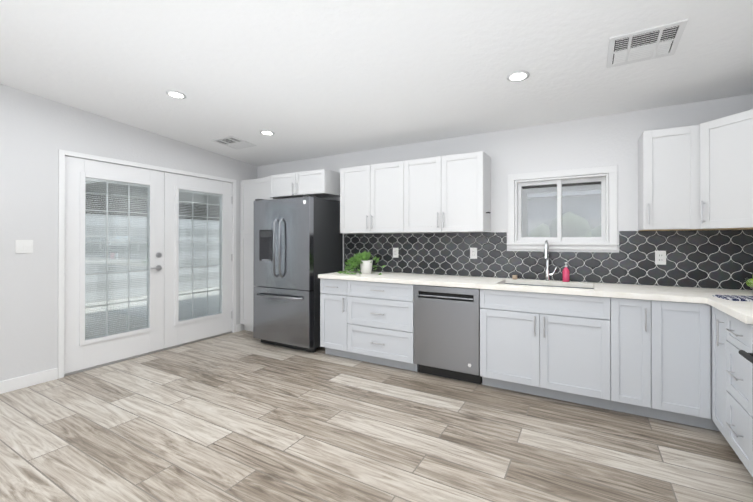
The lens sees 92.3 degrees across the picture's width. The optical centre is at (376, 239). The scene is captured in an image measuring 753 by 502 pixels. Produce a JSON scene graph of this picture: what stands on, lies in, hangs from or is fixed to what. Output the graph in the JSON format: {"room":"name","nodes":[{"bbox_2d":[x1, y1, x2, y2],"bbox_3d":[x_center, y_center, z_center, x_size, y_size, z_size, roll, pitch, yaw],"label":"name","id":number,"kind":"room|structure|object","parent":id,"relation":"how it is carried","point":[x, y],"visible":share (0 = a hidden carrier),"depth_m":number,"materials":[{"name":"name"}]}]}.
{"room":"kitchen","nodes":[
{"label":"kitchen","id":0,"kind":"room"},
{"bbox_2d":[0,84,256,380],"bbox_3d":[-3.487,-0.228,2.625,0.140,3.050,6.830,0,0,30],"label":"wall","id":1,"kind":"structure","parent":0,"point":[37,132],"depth_m":3.27,"materials":[{"name":"white paint"}]},
{"bbox_2d":[15,240,32,252],"bbox_3d":[-3.083,0.064,3.170,0.010,0.116,0.115,0,0,30],"label":"light switch","id":2,"kind":"object","parent":1,"relation":"attached to","point":[23,246],"visible":1,"depth_m":3.17,"materials":[{"name":"white plastic"}]},
{"bbox_2d":[64,156,163,373],"bbox_3d":[-2.721,0.244,3.830,0.116,2.067,0.940,0,0,30],"label":"french door","id":3,"kind":"structure","parent":1,"relation":"in","point":[82,351],"depth_m":3.76,"materials":[{"name":"white wood"}]},
{"bbox_2d":[0,324,240,393],"bbox_3d":[-3.498,1.244,2.446,0.014,0.105,6.240,0,0,30],"label":"baseboard","id":4,"kind":"structure","parent":1,"relation":"attached to","point":[16,383],"depth_m":3.19,"materials":[{"name":"white wood"}]},
{"bbox_2d":[58,149,235,378],"bbox_3d":[-2.528,0.233,4.264,0.147,2.139,1.978,0,0,30],"label":"door frame","id":5,"kind":"structure","parent":1,"relation":"attached to","point":[62,154],"depth_m":3.53,"materials":[{"name":"white painted wood"}]},
{"bbox_2d":[164,172,232,347],"bbox_3d":[-2.269,0.247,4.659,0.069,2.067,0.940,0,0,30],"label":"french door","id":6,"kind":"structure","parent":1,"relation":"in","point":[178,330],"depth_m":4.59,"materials":[{"name":"white wood"}]},
{"bbox_2d":[0,330,752,501],"bbox_3d":[-1.002,1.342,1.182,6.000,0.100,6.950,0,0,30],"label":"floor","id":7,"kind":"structure","parent":0,"point":[243,416],"depth_m":2.33,"materials":[{"name":"brown wood"}]},
{"bbox_2d":[240,177,276,331],"bbox_3d":[-1.585,0.236,5.102,0.646,2.140,0.352,0,0,30],"label":"pantry cabinet","id":8,"kind":"object","parent":7,"relation":"on","point":[251,190],"visible":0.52,"depth_m":5.07,"materials":[{"name":"white wood"}]},
{"bbox_2d":[253,195,341,352],"bbox_3d":[-1.002,0.402,4.529,0.903,1.803,0.711,0,0,30],"label":"fridge","id":9,"kind":"object","parent":7,"relation":"on","point":[297,245],"visible":0.96,"depth_m":4.25,"materials":[{"name":"grey metal"}]},
{"bbox_2d":[320,278,347,357],"bbox_3d":[-0.317,0.869,4.213,0.365,0.868,0.618,0,0,30],"label":"base cabinet","id":10,"kind":"object","parent":7,"relation":"on","point":[334,292],"depth_m":3.95,"materials":[{"name":"white wood"}]},
{"bbox_2d":[348,280,418,371],"bbox_3d":[0.149,0.868,3.943,0.829,0.868,0.618,0,0,30],"label":"base cabinet","id":11,"kind":"object","parent":7,"relation":"on","point":[380,314],"depth_m":3.65,"materials":[{"name":"white wood"}]},
{"bbox_2d":[318,270,752,302],"bbox_3d":[1.204,0.494,3.320,3.914,0.210,0.644,0,0,30],"label":"countertop","id":12,"kind":"structure","parent":11,"relation":"on","point":[629,291],"depth_m":3.06,"materials":[{"name":"stone"}]},
{"bbox_2d":[338,251,385,274],"bbox_3d":[-0.149,0.260,4.142,0.590,0.263,0.518,0,0,30],"label":"potted plant","id":13,"kind":"object","parent":12,"relation":"on","point":[364,261],"visible":1,"depth_m":4.11,"materials":[{"name":"green plant"}]},
{"bbox_2d":[544,240,556,280],"bbox_3d":[1.598,0.199,3.333,0.107,0.378,0.176,0,0,30],"label":"faucet","id":14,"kind":"object","parent":12,"relation":"on","point":[548,274],"visible":0.98,"depth_m":3.38,"materials":[{"name":"silver metal"}]},
{"bbox_2d":[562,262,569,281],"bbox_3d":[1.728,0.299,3.301,0.058,0.178,0.064,0,0,30],"label":"soap bottle","id":15,"kind":"object","parent":12,"relation":"on","point":[565,274],"visible":1,"depth_m":3.29,"materials":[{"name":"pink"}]},
{"bbox_2d":[712,295,752,301],"bbox_3d":[2.437,0.379,2.299,0.400,0.012,0.200,0,0,16],"label":"tea towel","id":16,"kind":"object","parent":12,"relation":"on","point":[738,298],"visible":0.98,"depth_m":2.31,"materials":[{"name":"fabric"}]},
{"bbox_2d":[743,275,752,289],"bbox_3d":[2.700,0.276,2.494,0.250,0.219,0.250,0,0,30],"label":"fruit bowl","id":17,"kind":"object","parent":12,"relation":"on","point":[749,282],"visible":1,"depth_m":2.56,"materials":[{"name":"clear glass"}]},
{"bbox_2d":[414,285,481,383],"bbox_3d":[0.773,0.868,3.565,0.622,0.864,0.590,0,0,30],"label":"dishwasher","id":18,"kind":"object","parent":7,"relation":"on","point":[446,332],"visible":0.81,"depth_m":3.31,"materials":[{"name":"grey metal"}]},
{"bbox_2d":[596,296,639,414],"bbox_3d":[1.988,0.864,2.880,0.357,0.868,0.618,0,0,30],"label":"base cabinet","id":19,"kind":"object","parent":7,"relation":"on","point":[617,319],"depth_m":2.65,"materials":[{"name":"white wood"}]},
{"bbox_2d":[640,299,699,426],"bbox_3d":[2.196,0.863,2.723,0.380,0.868,0.682,0,0,30],"label":"base cabinet","id":20,"kind":"object","parent":7,"relation":"on","point":[685,363],"depth_m":2.51,"materials":[{"name":"white wood"}]},
{"bbox_2d":[698,294,752,323],"bbox_3d":[2.281,0.404,1.945,0.674,0.040,0.660,0,0,30],"label":"countertop","id":21,"kind":"structure","parent":20,"relation":"on","point":[742,311],"depth_m":2.10,"materials":[{"name":"stone"}]},
{"bbox_2d":[700,303,723,435],"bbox_3d":[2.384,0.861,2.128,0.679,0.868,0.304,0,0,30],"label":"base cabinet","id":22,"kind":"object","parent":7,"relation":"on","point":[711,318],"depth_m":2.39,"materials":[{"name":"white wood"}]},
{"bbox_2d":[724,313,752,476],"bbox_3d":[2.250,0.860,1.835,0.618,0.868,0.442,0,0,30],"label":"base cabinet","id":23,"kind":"object","parent":7,"relation":"on","point":[738,335],"depth_m":1.97,"materials":[{"name":"white wood"}]},
{"bbox_2d":[739,330,752,363],"bbox_3d":[1.913,0.817,1.329,0.673,0.950,0.758,0,0,30],"label":"range","id":24,"kind":"object","parent":7,"relation":"on","point":[747,356],"visible":1,"depth_m":1.72,"materials":[{"name":"black metal"}]},
{"bbox_2d":[0,0,752,165],"bbox_3d":[-1.002,-1.404,1.192,5.800,0.606,6.750,0,0,30],"label":"ceiling","id":25,"kind":"structure","parent":0,"point":[304,79],"depth_m":2.55,"materials":[{"name":"white paint"}]},
{"bbox_2d":[166,90,185,98],"bbox_3d":[-1.725,-1.244,3.117,0.156,0.019,0.156,0,0,30],"label":"recessed light","id":26,"kind":"object","parent":25,"relation":"in","point":[176,94],"visible":1,"depth_m":3.11,"materials":[{"name":"white"}]},
{"bbox_2d":[211,136,255,149],"bbox_3d":[-1.713,-1.158,4.357,0.360,0.036,0.360,0,0,30],"label":"ceiling vent","id":27,"kind":"object","parent":25,"relation":"in","point":[233,142],"visible":0.98,"depth_m":4.34,"materials":[{"name":"white metal"}]},
{"bbox_2d":[260,130,273,134],"bbox_3d":[-1.199,-1.166,3.968,0.156,0.019,0.156,0,0,30],"label":"recessed light","id":28,"kind":"object","parent":25,"relation":"in","point":[266,132],"visible":1,"depth_m":3.96,"materials":[{"name":"white plastic"}]},
{"bbox_2d":[507,70,529,81],"bbox_3d":[1.022,-1.176,2.615,0.156,0.019,0.156,0,0,30],"label":"recessed light","id":29,"kind":"object","parent":25,"relation":"in","point":[518,76],"visible":1,"depth_m":2.61,"materials":[{"name":"white plastic"}]},
{"bbox_2d":[607,19,687,67],"bbox_3d":[1.629,-1.180,2.213,0.360,0.036,0.360,0,0,30],"label":"ceiling vent","id":30,"kind":"object","parent":25,"relation":"in","point":[659,41],"visible":1,"depth_m":2.19,"materials":[{"name":"white metal"}]},
{"bbox_2d":[257,94,752,289],"bbox_3d":[0.733,-0.223,4.049,5.740,3.050,0.140,0,0,30],"label":"wall","id":31,"kind":"structure","parent":0,"point":[607,140],"depth_m":3.40,"materials":[{"name":"white paint"}]},
{"bbox_2d":[269,169,339,198],"bbox_3d":[-0.921,-0.691,4.676,0.920,0.290,0.432,0,0,30],"label":"upper cabinet","id":32,"kind":"object","parent":31,"relation":"attached to","point":[322,183],"visible":0.96,"depth_m":4.49,"materials":[{"name":"white wood"}]},
{"bbox_2d":[340,160,407,233],"bbox_3d":[0.034,-0.454,4.187,0.892,0.768,0.319,0,0,30],"label":"upper cabinet","id":33,"kind":"object","parent":31,"relation":"attached to","point":[373,198],"depth_m":4.04,"materials":[{"name":"white wood"}]},
{"bbox_2d":[408,151,490,232],"bbox_3d":[0.706,-0.455,3.799,0.893,0.768,0.319,0,0,30],"label":"upper cabinet","id":34,"kind":"object","parent":31,"relation":"attached to","point":[446,194],"depth_m":3.62,"materials":[{"name":"white wood"}]},
{"bbox_2d":[344,230,752,289],"bbox_3d":[1.319,0.160,3.623,4.000,0.458,0.008,0,0,30],"label":"backsplash","id":35,"kind":"structure","parent":31,"relation":"attached to","point":[720,259],"depth_m":3.26,"materials":[{"name":"tile"}]},
{"bbox_2d":[393,248,397,257],"bbox_3d":[0.223,0.158,4.245,0.072,0.116,0.008,0,0,30],"label":"electrical outlet","id":36,"kind":"object","parent":35,"relation":"attached to","point":[395,252],"visible":1,"depth_m":4.24,"materials":[{"name":"white plastic"}]},
{"bbox_2d":[470,248,476,258],"bbox_3d":[1.016,0.146,3.787,0.072,0.116,0.008,0,0,30],"label":"electrical outlet","id":37,"kind":"object","parent":35,"relation":"attached to","point":[473,253],"visible":1,"depth_m":3.78,"materials":[{"name":"white plastic"}]},
{"bbox_2d":[655,251,665,264],"bbox_3d":[2.362,0.153,3.009,0.072,0.116,0.008,0,0,30],"label":"electrical outlet","id":38,"kind":"object","parent":35,"relation":"attached to","point":[660,257],"visible":1,"depth_m":3.01,"materials":[{"name":"white plastic"}]},
{"bbox_2d":[507,165,618,249],"bbox_3d":[1.740,-0.275,3.444,0.934,0.744,0.160,0,0,30],"label":"kitchen window","id":39,"kind":"structure","parent":31,"relation":"in","point":[607,240],"depth_m":3.42,"materials":[{"name":"white"}]},
{"bbox_2d":[638,109,752,230],"bbox_3d":[2.494,-0.457,2.592,0.949,0.772,0.619,0,0,30],"label":"upper cabinet","id":40,"kind":"object","parent":31,"relation":"attached to","point":[696,177],"visible":1,"depth_m":2.66,"materials":[{"name":"white wood"}]},
{"label":"outside","id":41,"kind":"structure","parent":0,"visible":0},
{"bbox_2d":[85,287,218,337],"bbox_3d":[-2.046,1.373,4.471,24.000,0.100,22.000,0,0,30],"label":"gravel","id":42,"kind":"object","parent":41,"point":[134,308],"depth_m":6.67,"materials":[{"name":"grey"}]},
{"bbox_2d":[85,193,218,220],"bbox_3d":[-10.919,-0.368,9.608,3.500,3.420,18.000,0,0,30],"label":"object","id":43,"kind":"object","parent":42,"relation":"on","point":[121,208],"depth_m":11.49,"materials":[{"name":"grey"}]},
{"bbox_2d":[85,180,219,204],"bbox_3d":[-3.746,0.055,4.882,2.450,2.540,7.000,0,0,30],"label":"window blind","id":44,"kind":"object","parent":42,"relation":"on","point":[125,189],"depth_m":6.24,"materials":[{"name":"grey"}]},
{"bbox_2d":[85,214,600,302],"bbox_3d":[0.898,0.382,2.773,17.200,1.870,22.000,0,0,30],"label":"fence","id":45,"kind":"object","parent":42,"relation":"on","point":[534,224],"depth_m":8.37,"materials":[{"name":"white"}]},
{"bbox_2d":[522,182,600,236],"bbox_3d":[2.756,0.080,4.790,7.000,2.490,3.050,0,0,30],"label":"patio cover","id":46,"kind":"object","parent":42,"relation":"on","point":[588,186],"depth_m":6.31,"materials":[{"name":"grey"}]},
{"bbox_2d":[528,212,600,236],"bbox_3d":[4.291,0.370,7.134,6.359,1.911,1.539,0,0,34],"label":"shrubs","id":47,"kind":"object","parent":42,"relation":"on","point":[571,227],"depth_m":7.09,"materials":[{"name":"green plant"}]},
{"bbox_2d":[528,190,600,219],"bbox_3d":[7.981,-0.856,12.832,14.000,4.420,6.500,0,0,30],"label":"neighbor house","id":48,"kind":"structure","parent":42,"relation":"on","point":[587,197],"depth_m":10.86,"materials":[{"name":"grey paint"}]}
]}

